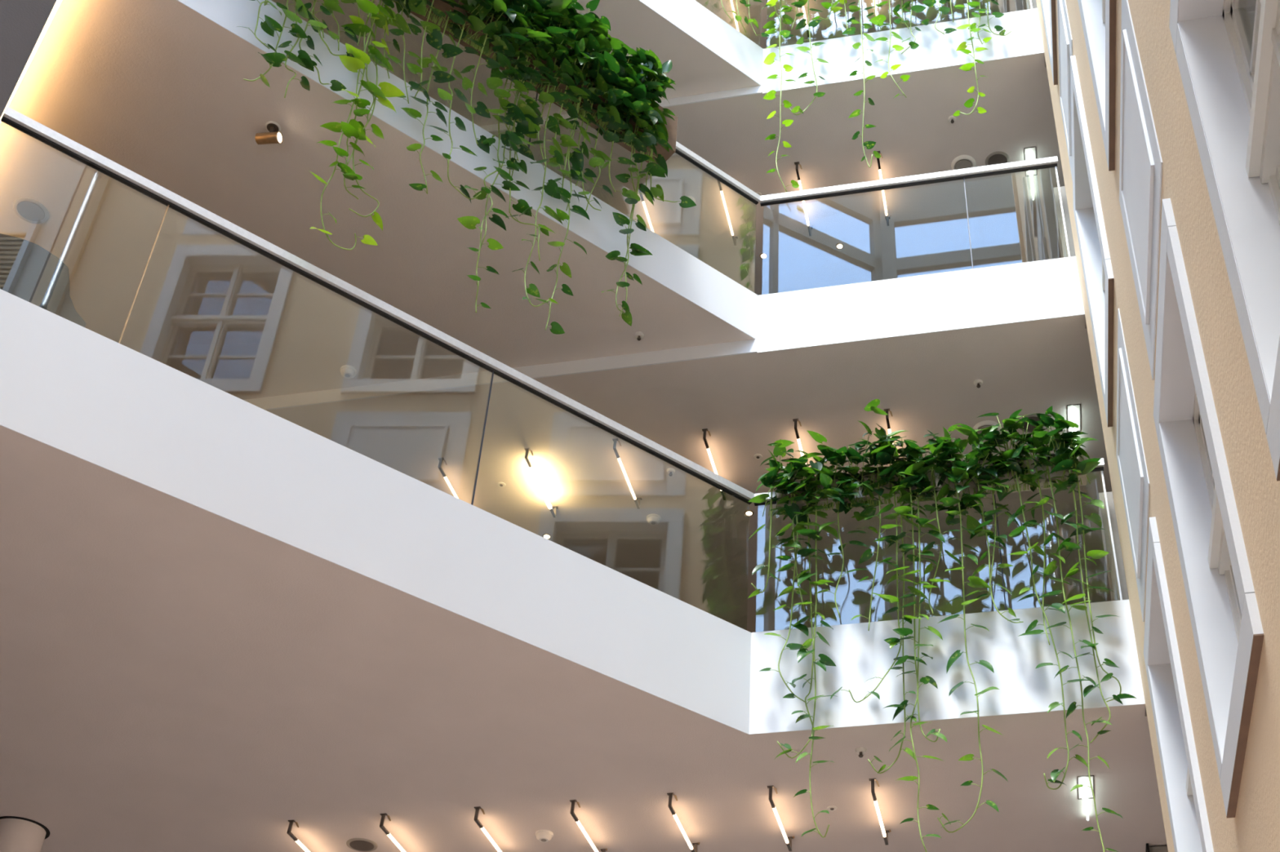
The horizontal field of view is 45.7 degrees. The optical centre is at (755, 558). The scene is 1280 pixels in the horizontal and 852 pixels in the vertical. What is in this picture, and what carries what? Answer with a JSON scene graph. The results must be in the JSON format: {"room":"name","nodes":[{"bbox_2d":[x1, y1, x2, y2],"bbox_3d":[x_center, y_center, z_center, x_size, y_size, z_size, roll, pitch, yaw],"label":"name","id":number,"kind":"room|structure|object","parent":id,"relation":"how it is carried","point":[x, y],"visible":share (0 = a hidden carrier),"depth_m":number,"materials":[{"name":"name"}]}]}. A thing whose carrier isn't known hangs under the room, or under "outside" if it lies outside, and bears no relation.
{"room":"building atrium","nodes":[
{"label":"building atrium","id":0,"kind":"room"},
{"bbox_2d":[0,0,57,118],"bbox_3d":[-7.978,-6.442,11.727,5.500,27.000,6.500,26,-43,-30],"label":"wall","id":1,"kind":"structure","parent":0,"point":[22,22],"depth_m":8.08,"materials":[{"name":"brown paint"}]},
{"bbox_2d":[0,0,62,122],"bbox_3d":[-5.502,-2.258,10.272,0.025,0.020,5.170,26,-43,-30],"label":"light strip","id":2,"kind":"object","parent":1,"relation":"attached to","point":[58,2],"visible":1,"depth_m":9.08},
{"bbox_2d":[0,288,751,734],"bbox_3d":[-1.989,-0.123,8.284,5.070,0.742,0.150,26,-43,-30],"label":"trim","id":3,"kind":"structure","parent":1,"relation":"attached to","point":[68,387],"depth_m":8.08,"materials":[{"name":"white paint"}]},
{"bbox_2d":[0,106,754,505],"bbox_3d":[-1.963,-0.905,8.759,4.990,1.162,0.050,26,-43,-30],"label":"glass railing","id":4,"kind":"object","parent":3,"relation":"on","point":[11,117],"visible":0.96,"depth_m":8.78,"materials":[{"name":"silver glass"}]},
{"bbox_2d":[176,0,758,339],"bbox_3d":[-1.939,-2.710,10.144,5.070,0.466,0.150,26,-43,-30],"label":"fascia","id":5,"kind":"object","parent":1,"relation":"attached to","point":[669,265],"depth_m":10.18,"materials":[{"name":"white paint"}]},
{"bbox_2d":[528,92,760,204],"bbox_3d":[-1.915,-3.374,10.534,4.990,1.149,0.050,26,-43,-30],"label":"handrail","id":6,"kind":"object","parent":5,"relation":"on","point":[681,150],"visible":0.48,"depth_m":11.88,"materials":[{"name":"silver glass"}]},
{"bbox_2d":[391,0,677,164],"bbox_3d":[-2.189,-3.852,10.425,3.900,0.398,0.280,26,-43,-30],"label":"planter box","id":7,"kind":"object","parent":6,"relation":"attached to","point":[672,125],"visible":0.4,"depth_m":10.76,"materials":[{"name":"metal"}]},
{"bbox_2d":[236,0,696,334],"bbox_3d":[-1.939,-3.021,9.814,3.910,3.298,0.585,27,-43,-31],"label":"trailing plant","id":8,"kind":"object","parent":7,"relation":"in","point":[631,86],"visible":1,"depth_m":10.33,"materials":[{"name":"green plant"}]},
{"bbox_2d":[244,338,757,410],"bbox_3d":[-3.800,-1.204,11.779,7.750,0.128,0.012,-5,-36,9],"label":"trim","id":9,"kind":"structure","parent":1,"relation":"attached to","point":[749,346],"depth_m":11.46,"materials":[{"name":"white paint"}]},
{"bbox_2d":[480,84,762,132],"bbox_3d":[-3.753,-3.643,13.533,7.750,0.093,0.012,-5,-36,9],"label":"trim","id":10,"kind":"structure","parent":1,"relation":"attached to","point":[757,89],"depth_m":13.01,"materials":[{"name":"white paint"}]},
{"bbox_2d":[638,0,763,85],"bbox_3d":[-1.891,-5.157,11.904,5.070,0.521,0.150,26,-43,-30],"label":"trim","id":11,"kind":"structure","parent":1,"relation":"attached to","point":[692,18],"depth_m":12.83,"materials":[{"name":"white paint"}]},
{"bbox_2d":[0,0,1111,632],"bbox_3d":[-2.192,-1.024,12.342,14.000,0.544,9.319,-5,-36,9],"label":"ceiling","id":12,"kind":"structure","parent":0,"point":[157,89],"depth_m":11.21,"materials":[{"name":"grey paint"}]},
{"bbox_2d":[13,197,48,223],"bbox_3d":[-4.936,-2.363,10.299,0.230,0.009,0.230,-5,-36,9],"label":"ceiling speaker","id":13,"kind":"object","parent":12,"relation":"attached to","point":[29,210],"visible":1,"depth_m":10.29},
{"bbox_2d":[16,200,44,221],"bbox_3d":[-4.936,-2.361,10.297,0.180,0.003,0.180,-5,-36,9],"label":"grille","id":14,"kind":"object","parent":13,"relation":"attached to","point":[28,211],"depth_m":10.29,"materials":[{"name":"grey metal"}]},
{"bbox_2d":[254,120,282,144],"bbox_3d":[-3.104,-2.702,9.660,0.162,0.148,0.100,-5,-36,9],"label":"spotlight","id":15,"kind":"object","parent":12,"relation":"attached to","point":[273,135],"visible":1,"depth_m":9.62,"materials":[{"name":"gold metal"}]},
{"bbox_2d":[340,364,356,378],"bbox_3d":[-3.110,-1.410,11.539,0.124,0.052,0.124,-5,-36,9],"label":"smoke detector","id":16,"kind":"object","parent":12,"relation":"attached to","point":[347,371],"visible":1,"depth_m":11.51,"materials":[{"name":"white plastic"}]},
{"bbox_2d":[438,457,458,498],"bbox_3d":[-2.458,-0.538,12.472,0.060,0.102,0.798,-5,-36,9],"label":"lamp","id":17,"kind":"object","parent":12,"relation":"attached to","point":[441,460],"visible":0.52,"depth_m":12.21,"materials":[{"name":"silver metal"}]},
{"bbox_2d":[497,482,505,487],"bbox_3d":[-2.093,-0.600,12.452,0.068,0.012,0.068,-5,-36,9],"label":"button","id":18,"kind":"object","parent":12,"relation":"attached to","point":[500,484],"visible":1,"depth_m":12.44,"materials":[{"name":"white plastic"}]},
{"bbox_2d":[524,448,558,517],"bbox_3d":[-1.745,-0.604,12.356,0.060,0.107,0.798,-5,-36,9],"label":"lamp","id":19,"kind":"object","parent":12,"relation":"attached to","point":[553,512],"visible":1,"depth_m":12.29,"materials":[{"name":"silver metal"}]},
{"bbox_2d":[542,533,551,539],"bbox_3d":[-1.799,-0.185,13.026,0.080,0.007,0.080,-5,-36,9],"label":"recessed light","id":20,"kind":"object","parent":12,"relation":"in","point":[548,536],"visible":0.91,"depth_m":13.02,"materials":[{"name":"white"}]},
{"bbox_2d":[612,438,642,509],"bbox_3d":[-1.032,-0.674,12.244,0.060,0.102,0.798,-5,-36,9],"label":"lamp","id":21,"kind":"object","parent":12,"relation":"attached to","point":[637,500],"visible":1,"depth_m":12.17,"materials":[{"name":"silver metal"}]},
{"bbox_2d":[635,331,644,340],"bbox_3d":[-0.861,-1.632,11.171,0.068,0.050,0.068,-5,-36,9],"label":"ceiling sensor","id":22,"kind":"object","parent":12,"relation":"attached to","point":[638,335],"visible":1,"depth_m":11.16,"materials":[{"name":"white plastic"}]},
{"bbox_2d":[646,514,661,525],"bbox_3d":[-0.864,-0.316,12.780,0.124,0.052,0.124,-5,-36,9],"label":"smoke detector","id":23,"kind":"object","parent":12,"relation":"attached to","point":[652,519],"visible":1,"depth_m":12.75,"materials":[{"name":"white plastic"}]},
{"bbox_2d":[666,467,675,476],"bbox_3d":[-0.689,-0.690,12.258,0.068,0.050,0.068,-5,-36,9],"label":"ceiling sensor","id":24,"kind":"object","parent":12,"relation":"attached to","point":[670,471],"visible":1,"depth_m":12.25,"materials":[{"name":"white plastic"}]},
{"bbox_2d":[702,428,717,474],"bbox_3d":[-0.385,-0.867,11.797,0.060,0.236,0.551,-5,-36,9],"label":"lamp","id":25,"kind":"object","parent":12,"relation":"attached to","point":[704,430],"depth_m":11.89,"materials":[{"name":"silver metal"}]},
{"bbox_2d":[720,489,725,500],"bbox_3d":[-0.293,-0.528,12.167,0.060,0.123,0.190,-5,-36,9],"label":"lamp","id":26,"kind":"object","parent":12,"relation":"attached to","point":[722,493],"depth_m":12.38,"materials":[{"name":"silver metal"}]},
{"bbox_2d":[744,510,753,516],"bbox_3d":[-0.056,-0.376,12.714,0.080,0.007,0.080,-5,-36,9],"label":"recessed light","id":27,"kind":"object","parent":12,"relation":"in","point":[748,513],"visible":1,"depth_m":12.71,"materials":[{"name":"white plastic"}]},
{"bbox_2d":[753,453,762,459],"bbox_3d":[0.018,-0.808,12.106,0.068,0.012,0.068,-5,-36,9],"label":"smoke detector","id":28,"kind":"object","parent":12,"relation":"attached to","point":[757,456],"visible":1,"depth_m":12.10,"materials":[{"name":"white plastic"}]},
{"bbox_2d":[792,418,804,456],"bbox_3d":[0.389,-0.810,12.016,0.060,0.102,0.798,-5,-36,9],"label":"lamp","id":29,"kind":"object","parent":12,"relation":"attached to","point":[795,420],"visible":0.51,"depth_m":11.75,"materials":[{"name":"silver metal"}]},
{"bbox_2d":[884,408,895,461],"bbox_3d":[1.087,-0.877,11.905,0.060,0.102,0.798,-5,-36,9],"label":"lamp","id":30,"kind":"object","parent":12,"relation":"attached to","point":[886,411],"visible":0.43,"depth_m":11.62,"materials":[{"name":"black metal"}]},
{"bbox_2d":[973,378,982,388],"bbox_3d":[1.670,-1.302,11.343,0.068,0.050,0.068,-5,-36,9],"label":"ceiling sensor","id":31,"kind":"object","parent":12,"relation":"attached to","point":[978,383],"visible":1,"depth_m":11.33,"materials":[{"name":"white plastic"}]},
{"bbox_2d":[973,420,1000,435],"bbox_3d":[1.802,-0.990,11.790,0.220,0.030,0.220,-5,-36,9],"label":"ceiling vent","id":32,"kind":"object","parent":12,"relation":"in","point":[983,424],"visible":0.29,"depth_m":11.73,"materials":[{"name":"white plastic"}]},
{"bbox_2d":[1019,414,1044,432],"bbox_3d":[2.143,-1.043,11.726,0.218,0.009,0.218,-5,-36,9],"label":"ceiling speaker","id":33,"kind":"object","parent":12,"relation":"attached to","point":[1030,428],"visible":0.26,"depth_m":11.73},
{"bbox_2d":[1022,416,1039,431],"bbox_3d":[2.143,-1.040,11.724,0.170,0.003,0.170,-5,-36,9],"label":"grille","id":34,"kind":"object","parent":33,"relation":"attached to","point":[1030,428],"depth_m":11.73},
{"bbox_2d":[1066,404,1080,447],"bbox_3d":[2.479,-0.988,11.762,0.104,0.044,0.576,-5,-36,9],"label":"lamp","id":35,"kind":"object","parent":12,"relation":"attached to","point":[1072,411],"visible":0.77,"depth_m":11.61,"materials":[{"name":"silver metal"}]},
{"bbox_2d":[0,425,1167,851],"bbox_3d":[-2.241,1.511,10.520,14.000,0.692,9.319,-5,-36,9],"label":"ceiling","id":36,"kind":"structure","parent":0,"point":[176,675],"depth_m":9.35,"materials":[{"name":"grey paint"}]},
{"bbox_2d":[287,820,310,851],"bbox_3d":[-3.098,2.062,10.630,0.060,0.102,0.798,-5,-36,9],"label":"lamp","id":37,"kind":"object","parent":36,"relation":"attached to","point":[289,830],"visible":1,"depth_m":10.36,"materials":[{"name":"silver metal"}]},
{"bbox_2d":[346,838,377,851],"bbox_3d":[-2.772,2.023,10.646,0.218,0.009,0.218,-5,-36,9],"label":"ceiling speaker","id":38,"kind":"object","parent":36,"relation":"attached to","point":[362,845],"visible":1,"depth_m":10.63},
{"bbox_2d":[349,840,373,851],"bbox_3d":[-2.772,2.026,10.645,0.170,0.003,0.170,-5,-36,9],"label":"grille","id":39,"kind":"object","parent":38,"relation":"attached to","point":[358,846],"depth_m":10.64,"materials":[{"name":"grey metal"}]},
{"bbox_2d":[379,813,405,851],"bbox_3d":[-2.443,2.000,10.525,0.060,0.102,0.798,-5,-36,9],"label":"lamp","id":40,"kind":"object","parent":36,"relation":"attached to","point":[385,831],"visible":1,"depth_m":10.26,"materials":[{"name":"silver metal"}]},
{"bbox_2d":[474,806,502,851],"bbox_3d":[-1.787,1.937,10.420,0.060,0.102,0.798,-5,-36,9],"label":"lamp","id":41,"kind":"object","parent":36,"relation":"attached to","point":[477,811],"visible":1,"depth_m":10.17,"materials":[{"name":"silver metal"}]},
{"bbox_2d":[535,830,553,842],"bbox_3d":[-1.461,1.927,10.441,0.124,0.052,0.124,-5,-36,9],"label":"smoke detector","id":42,"kind":"object","parent":36,"relation":"attached to","point":[543,836],"visible":1,"depth_m":10.41,"materials":[{"name":"white plastic"}]},
{"bbox_2d":[569,800,607,851],"bbox_3d":[-1.132,1.874,10.316,0.060,0.102,0.798,-5,-36,9],"label":"lamp","id":43,"kind":"object","parent":36,"relation":"attached to","point":[573,802],"visible":1,"depth_m":10.12,"materials":[{"name":"silver metal"}]},
{"bbox_2d":[666,792,699,851],"bbox_3d":[-0.480,1.812,10.211,0.060,0.102,0.798,-5,-36,9],"label":"lamp","id":44,"kind":"object","parent":36,"relation":"attached to","point":[670,795],"visible":1,"depth_m":10.08,"materials":[{"name":"silver metal"}]},
{"bbox_2d":[767,786,794,851],"bbox_3d":[0.175,1.749,10.106,0.060,0.102,0.798,-5,-36,9],"label":"lamp","id":45,"kind":"object","parent":36,"relation":"attached to","point":[788,842],"visible":1,"depth_m":10.01,"materials":[{"name":"silver metal"}]},
{"bbox_2d":[826,805,837,811],"bbox_3d":[0.508,1.669,10.063,0.068,0.012,0.068,-5,-36,9],"label":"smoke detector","id":46,"kind":"object","parent":36,"relation":"attached to","point":[832,808],"visible":1,"depth_m":10.05,"materials":[{"name":"white plastic"}]},
{"bbox_2d":[855,747,866,758],"bbox_3d":[0.653,1.213,9.393,0.068,0.050,0.068,-5,-36,9],"label":"ceiling sensor","id":47,"kind":"object","parent":36,"relation":"attached to","point":[860,751],"visible":1,"depth_m":9.38,"materials":[{"name":"white plastic"}]},
{"bbox_2d":[868,778,891,845],"bbox_3d":[0.829,1.687,10.002,0.060,0.102,0.798,-5,-36,9],"label":"lamp","id":48,"kind":"object","parent":36,"relation":"attached to","point":[885,833],"visible":1,"depth_m":9.89,"materials":[{"name":"silver metal"}]},
{"bbox_2d":[1077,775,1093,821],"bbox_3d":[2.155,1.573,9.858,0.104,0.044,0.576,-5,-36,9],"label":"lamp","id":49,"kind":"object","parent":36,"relation":"attached to","point":[1084,792],"visible":0.93,"depth_m":9.78,"materials":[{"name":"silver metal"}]},
{"bbox_2d":[271,0,1064,295],"bbox_3d":[-2.144,-3.485,14.113,14.000,0.564,9.319,-5,-36,9],"label":"ceiling","id":50,"kind":"structure","parent":0,"point":[927,231],"depth_m":13.47,"materials":[{"name":"grey paint"}]},
{"bbox_2d":[638,183,653,231],"bbox_3d":[-0.968,-3.129,14.005,0.060,0.102,0.798,-5,-36,9],"label":"lamp","id":51,"kind":"object","parent":50,"relation":"attached to","point":[639,191],"visible":0.44,"depth_m":13.84,"materials":[{"name":"silver metal"}]},
{"bbox_2d":[686,195,695,203],"bbox_3d":[-0.617,-3.257,13.860,0.124,0.052,0.124,-5,-36,9],"label":"smoke detector","id":52,"kind":"object","parent":50,"relation":"attached to","point":[692,198],"visible":0.14,"depth_m":13.83,"materials":[{"name":"white plastic"}]},
{"bbox_2d":[717,180,737,245],"bbox_3d":[-0.254,-3.197,13.891,0.060,0.102,0.798,-5,-36,9],"label":"lamp","id":53,"kind":"object","parent":50,"relation":"attached to","point":[734,237],"visible":0.82,"depth_m":13.88,"materials":[{"name":"silver metal"}]},
{"bbox_2d":[760,252,768,258],"bbox_3d":[0.077,-2.879,14.407,0.080,0.007,0.080,-5,-36,9],"label":"recessed light","id":54,"kind":"object","parent":50,"relation":"in","point":[765,255],"visible":0.95,"depth_m":14.40,"materials":[{"name":"white plastic"}]},
{"bbox_2d":[794,161,802,190],"bbox_3d":[0.344,-3.415,13.232,0.060,0.406,0.400,-5,-36,9],"label":"lamp","id":55,"kind":"object","parent":50,"relation":"attached to","point":[797,163],"depth_m":13.50,"materials":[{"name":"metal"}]},
{"bbox_2d":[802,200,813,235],"bbox_3d":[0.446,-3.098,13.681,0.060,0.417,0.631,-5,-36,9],"label":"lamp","id":56,"kind":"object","parent":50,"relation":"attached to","point":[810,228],"depth_m":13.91,"materials":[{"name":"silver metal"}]},
{"bbox_2d":[835,243,844,248],"bbox_3d":[0.794,-2.947,14.292,0.080,0.007,0.080,-5,-36,9],"label":"recessed light","id":57,"kind":"object","parent":50,"relation":"in","point":[838,246],"visible":1,"depth_m":14.29,"materials":[{"name":"white metal"}]},
{"bbox_2d":[876,151,883,179],"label":"lamp","id":58,"kind":"object","parent":50,"relation":"attached to","point":[878,161],"depth_m":13.40,"materials":[{"name":"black metal"}]},
{"bbox_2d":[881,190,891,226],"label":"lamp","id":59,"kind":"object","parent":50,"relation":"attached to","point":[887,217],"depth_m":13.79,"materials":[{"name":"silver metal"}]},
{"bbox_2d":[948,115,955,123],"bbox_3d":[1.699,-3.783,13.069,0.068,0.050,0.068,-5,-36,9],"label":"ceiling sensor","id":60,"kind":"object","parent":50,"relation":"attached to","point":[952,119],"visible":0.98,"depth_m":13.06,"materials":[{"name":"white plastic"}]},
{"bbox_2d":[951,155,975,169],"bbox_3d":[1.853,-3.497,13.480,0.220,0.030,0.220,-5,-36,9],"label":"ceiling vent","id":61,"kind":"object","parent":50,"relation":"in","point":[963,162],"visible":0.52,"depth_m":13.44,"materials":[{"name":"white plastic"}]},
{"bbox_2d":[985,151,1009,165],"bbox_3d":[2.150,-3.527,13.447,0.218,0.009,0.218,-5,-36,9],"label":"ceiling speaker","id":62,"kind":"object","parent":50,"relation":"attached to","point":[998,157],"visible":0.58,"depth_m":13.42},
{"bbox_2d":[987,153,1007,165],"bbox_3d":[2.150,-3.525,13.445,0.170,0.003,0.170,-5,-36,9],"label":"grille","id":63,"kind":"object","parent":62,"relation":"attached to","point":[993,158],"depth_m":13.42,"materials":[{"name":"grey metal"}]},
{"bbox_2d":[1023,146,1037,199],"bbox_3d":[2.468,-3.436,13.536,0.104,0.044,0.576,-5,-36,9],"label":"lamp","id":64,"kind":"object","parent":50,"relation":"attached to","point":[1028,153],"visible":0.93,"depth_m":13.50,"materials":[{"name":"silver metal"}]},
{"bbox_2d":[695,0,1024,48],"bbox_3d":[-2.097,-5.945,15.882,14.000,0.630,9.319,-5,-36,9],"label":"ceiling","id":65,"kind":"structure","parent":0,"point":[835,25],"depth_m":15.69,"materials":[{"name":"grey paint"}]},
{"bbox_2d":[730,0,739,31],"bbox_3d":[-0.207,-5.631,15.641,0.060,0.102,0.798,-5,-36,9],"label":"lamp","id":66,"kind":"object","parent":65,"relation":"attached to","point":[731,2],"visible":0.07,"depth_m":15.60,"materials":[{"name":"silver metal"}]},
{"bbox_2d":[802,6,811,39],"bbox_3d":[0.493,-5.698,15.529,0.060,0.102,0.798,-5,-36,9],"label":"lamp","id":67,"kind":"object","parent":65,"relation":"attached to","point":[803,8],"visible":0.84,"depth_m":15.69,"materials":[{"name":"silver metal"}]},
{"bbox_2d":[872,0,879,28],"bbox_3d":[1.206,-5.766,15.415,0.060,0.102,0.798,-5,-36,9],"label":"lamp","id":68,"kind":"object","parent":65,"relation":"attached to","point":[877,26],"visible":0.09,"depth_m":15.53,"materials":[{"name":"silver metal"}]},
{"bbox_2d":[1035,0,1279,851],"bbox_3d":[1.911,-7.208,10.396,0.300,27.000,7.050,-5,-36,9],"label":"wall","id":69,"kind":"structure","parent":0,"point":[1255,827],"depth_m":5.54,"materials":[{"name":"beige paint"}]},
{"bbox_2d":[762,8,1044,93],"bbox_3d":[1.207,-4.281,12.959,2.442,0.614,0.150,-5,-36,9],"label":"trim","id":70,"kind":"structure","parent":69,"relation":"attached to","point":[935,49],"depth_m":12.88,"materials":[{"name":"white paint"}]},
{"bbox_2d":[766,0,1032,37],"bbox_3d":[1.230,-5.005,13.401,2.352,1.159,0.052,-5,-36,9],"label":"glass railing","id":71,"kind":"object","parent":70,"relation":"on","point":[1029,0],"visible":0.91,"depth_m":13.00,"materials":[{"name":"clear glass"}]},
{"bbox_2d":[756,256,1084,353],"bbox_3d":[1.160,-1.819,11.189,2.442,0.594,0.150,-5,-36,9],"label":"trim","id":72,"kind":"structure","parent":69,"relation":"attached to","point":[1046,289],"depth_m":11.12,"materials":[{"name":"white paint"}]},
{"bbox_2d":[759,155,1070,294],"bbox_3d":[1.182,-2.531,11.622,2.352,1.149,0.052,-5,-36,9],"label":"glass railing","id":73,"kind":"object","parent":72,"relation":"on","point":[1051,162],"visible":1,"depth_m":11.90,"materials":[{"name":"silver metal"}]},
{"bbox_2d":[749,600,1145,734],"bbox_3d":[1.111,0.715,9.366,2.442,0.742,0.150,-5,-36,9],"label":"trim","id":74,"kind":"structure","parent":69,"relation":"attached to","point":[860,655],"depth_m":9.29,"materials":[{"name":"white paint"}]},
{"bbox_2d":[753,457,1122,610],"bbox_3d":[1.134,-0.062,9.847,2.352,1.162,0.052,-5,-36,9],"label":"glass railing","id":75,"kind":"object","parent":74,"relation":"on","point":[1100,467],"visible":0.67,"depth_m":9.84,"materials":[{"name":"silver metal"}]},
{"bbox_2d":[776,453,1086,515],"bbox_3d":[1.157,-0.479,10.075,2.035,0.208,0.170,-5,-36,9],"label":"planter box","id":76,"kind":"object","parent":75,"relation":"hanging from","point":[1083,477],"visible":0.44,"depth_m":9.97,"materials":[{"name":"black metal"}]},
{"bbox_2d":[747,399,1136,851],"bbox_3d":[1.072,0.389,9.302,2.337,3.402,0.454,-5,-36,9],"label":"trailing plant","id":77,"kind":"object","parent":76,"relation":"in","point":[916,467],"visible":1,"depth_m":9.80,"materials":[{"name":"green plant"}]},
{"bbox_2d":[1040,0,1057,84],"bbox_3d":[2.274,-4.712,11.327,0.310,1.994,1.259,-5,-36,9],"label":"window","id":78,"kind":"structure","parent":69,"relation":"in","point":[1048,6],"depth_m":11.18,"materials":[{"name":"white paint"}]},
{"bbox_2d":[1057,0,1072,179],"bbox_3d":[2.116,-3.311,10.349,0.024,0.975,1.259,-5,-36,9],"label":"trim","id":79,"kind":"structure","parent":69,"relation":"attached to","point":[1064,36],"depth_m":10.26,"materials":[{"name":"white paint"}]},
{"bbox_2d":[1070,55,1114,426],"bbox_3d":[2.221,-1.990,9.370,0.310,1.987,1.259,-5,-36,9],"label":"window","id":80,"kind":"structure","parent":69,"relation":"in","point":[1097,268],"depth_m":9.64,"materials":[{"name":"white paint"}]},
{"bbox_2d":[1077,0,1115,171],"bbox_3d":[1.852,-3.156,7.759,0.310,1.987,1.259,-5,-36,9],"label":"window","id":81,"kind":"structure","parent":69,"relation":"in","point":[1098,17],"depth_m":7.82,"materials":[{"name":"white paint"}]},
{"bbox_2d":[1115,308,1149,622],"bbox_3d":[2.062,-0.496,8.325,0.024,1.210,1.259,-5,-36,9],"label":"trim","id":82,"kind":"structure","parent":69,"relation":"attached to","point":[1131,458],"depth_m":8.18,"materials":[{"name":"white paint"}]},
{"bbox_2d":[1119,0,1162,380],"bbox_3d":[1.692,-1.661,6.714,0.024,1.210,1.259,-5,-36,9],"label":"trim","id":83,"kind":"structure","parent":69,"relation":"attached to","point":[1140,171],"depth_m":6.57,"materials":[{"name":"white paint"}]},
{"bbox_2d":[1143,516,1213,851],"bbox_3d":[2.164,0.951,7.255,0.310,1.971,1.259,-5,-36,9],"label":"window","id":84,"kind":"structure","parent":69,"relation":"in","point":[1185,800],"depth_m":7.66,"materials":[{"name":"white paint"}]},
{"bbox_2d":[1153,198,1263,818],"bbox_3d":[1.795,-0.215,5.644,0.310,1.971,1.259,-5,-36,9],"label":"window","id":85,"kind":"structure","parent":69,"relation":"in","point":[1227,628],"depth_m":5.89,"materials":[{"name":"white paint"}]},
{"bbox_2d":[1168,0,1279,480],"bbox_3d":[1.426,-1.380,4.033,0.310,1.971,1.259,-5,-36,9],"label":"window","id":86,"kind":"structure","parent":69,"relation":"in","point":[1228,51],"depth_m":4.42,"materials":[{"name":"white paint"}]},
{"bbox_3d":[-3.228,4.021,2.852,20.000,0.200,24.000,-5,-36,9],"label":"floor","id":87,"kind":"structure","parent":0,"visible":0},
{"bbox_2d":[0,816,49,851],"bbox_3d":[-5.162,4.343,8.750,0.390,6.104,0.390,-5,-36,9],"label":"column","id":88,"kind":"structure","parent":87,"relation":"on","point":[17,834],"depth_m":10.36,"materials":[{"name":"white paint"}]},
{"bbox_2d":[1146,844,1168,851],"bbox_3d":[3.332,4.407,8.589,1.380,6.080,0.120,-5,-36,9],"label":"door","id":89,"kind":"structure","parent":87,"relation":"on","point":[1160,849],"depth_m":10.43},
{"bbox_3d":[-1.410,1.143,10.595,12.280,0.020,9.119,-5,-36,9],"label":"floor","id":90,"kind":"structure","parent":0,"visible":0},
{"bbox_2d":[0,233,86,327],"bbox_3d":[-4.096,-1.213,8.124,0.780,0.834,0.650,26,-43,-30],"label":"lounge chair","id":91,"kind":"object","parent":90,"relation":"on","point":[28,272],"visible":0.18,"depth_m":8.07,"materials":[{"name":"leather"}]},
{"bbox_2d":[1098,491,1128,600],"bbox_3d":[2.537,0.019,9.806,0.500,1.007,0.230,-5,-36,9],"label":"trim","id":92,"kind":"structure","parent":90,"relation":"on","point":[1106,537],"depth_m":9.79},
{"bbox_3d":[-1.362,-1.332,12.375,12.280,0.020,9.119,-5,-36,9],"label":"floor","id":93,"kind":"structure","parent":0,"visible":0},
{"bbox_2d":[1053,186,1075,257],"bbox_3d":[2.585,-2.450,11.582,0.500,0.994,0.230,-5,-36,9],"label":"trim","id":94,"kind":"structure","parent":93,"relation":"on","point":[1057,208],"depth_m":11.60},
{"bbox_3d":[-1.314,-3.801,14.151,12.280,0.020,9.119,-5,-36,9],"label":"floor","id":95,"kind":"structure","parent":0,"visible":0},
{"bbox_2d":[1023,0,1037,9],"bbox_3d":[2.633,-4.923,13.361,0.500,1.004,0.230,-5,-36,9],"label":"trim","id":96,"kind":"structure","parent":95,"relation":"on","point":[1026,2],"depth_m":13.21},
{"bbox_3d":[1.230,-5.419,13.633,2.050,0.205,0.170,-5,-36,9],"label":"planter box","id":97,"kind":"object","parent":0,"visible":0},
{"bbox_2d":[760,0,1011,192],"bbox_3d":[1.095,-4.421,12.746,2.288,3.378,0.442,-5,-36,9],"label":"trailing plant","id":98,"kind":"object","parent":97,"relation":"in","point":[878,20],"visible":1,"depth_m":12.82,"materials":[{"name":"green plant"}]},
{"bbox_3d":[-1.867,-5.847,12.313,3.256,1.159,3.847,-5,-36,9],"label":"glass railing","id":99,"kind":"object","parent":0,"visible":0},
{"bbox_2d":[720,0,768,36],"bbox_3d":[-0.146,-5.068,13.341,0.612,1.167,0.144,24,-41,-28],"label":"trailing plant","id":100,"kind":"object","parent":99,"relation":"hanging from","point":[738,18],"visible":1,"depth_m":13.15,"materials":[{"name":"green plant"}]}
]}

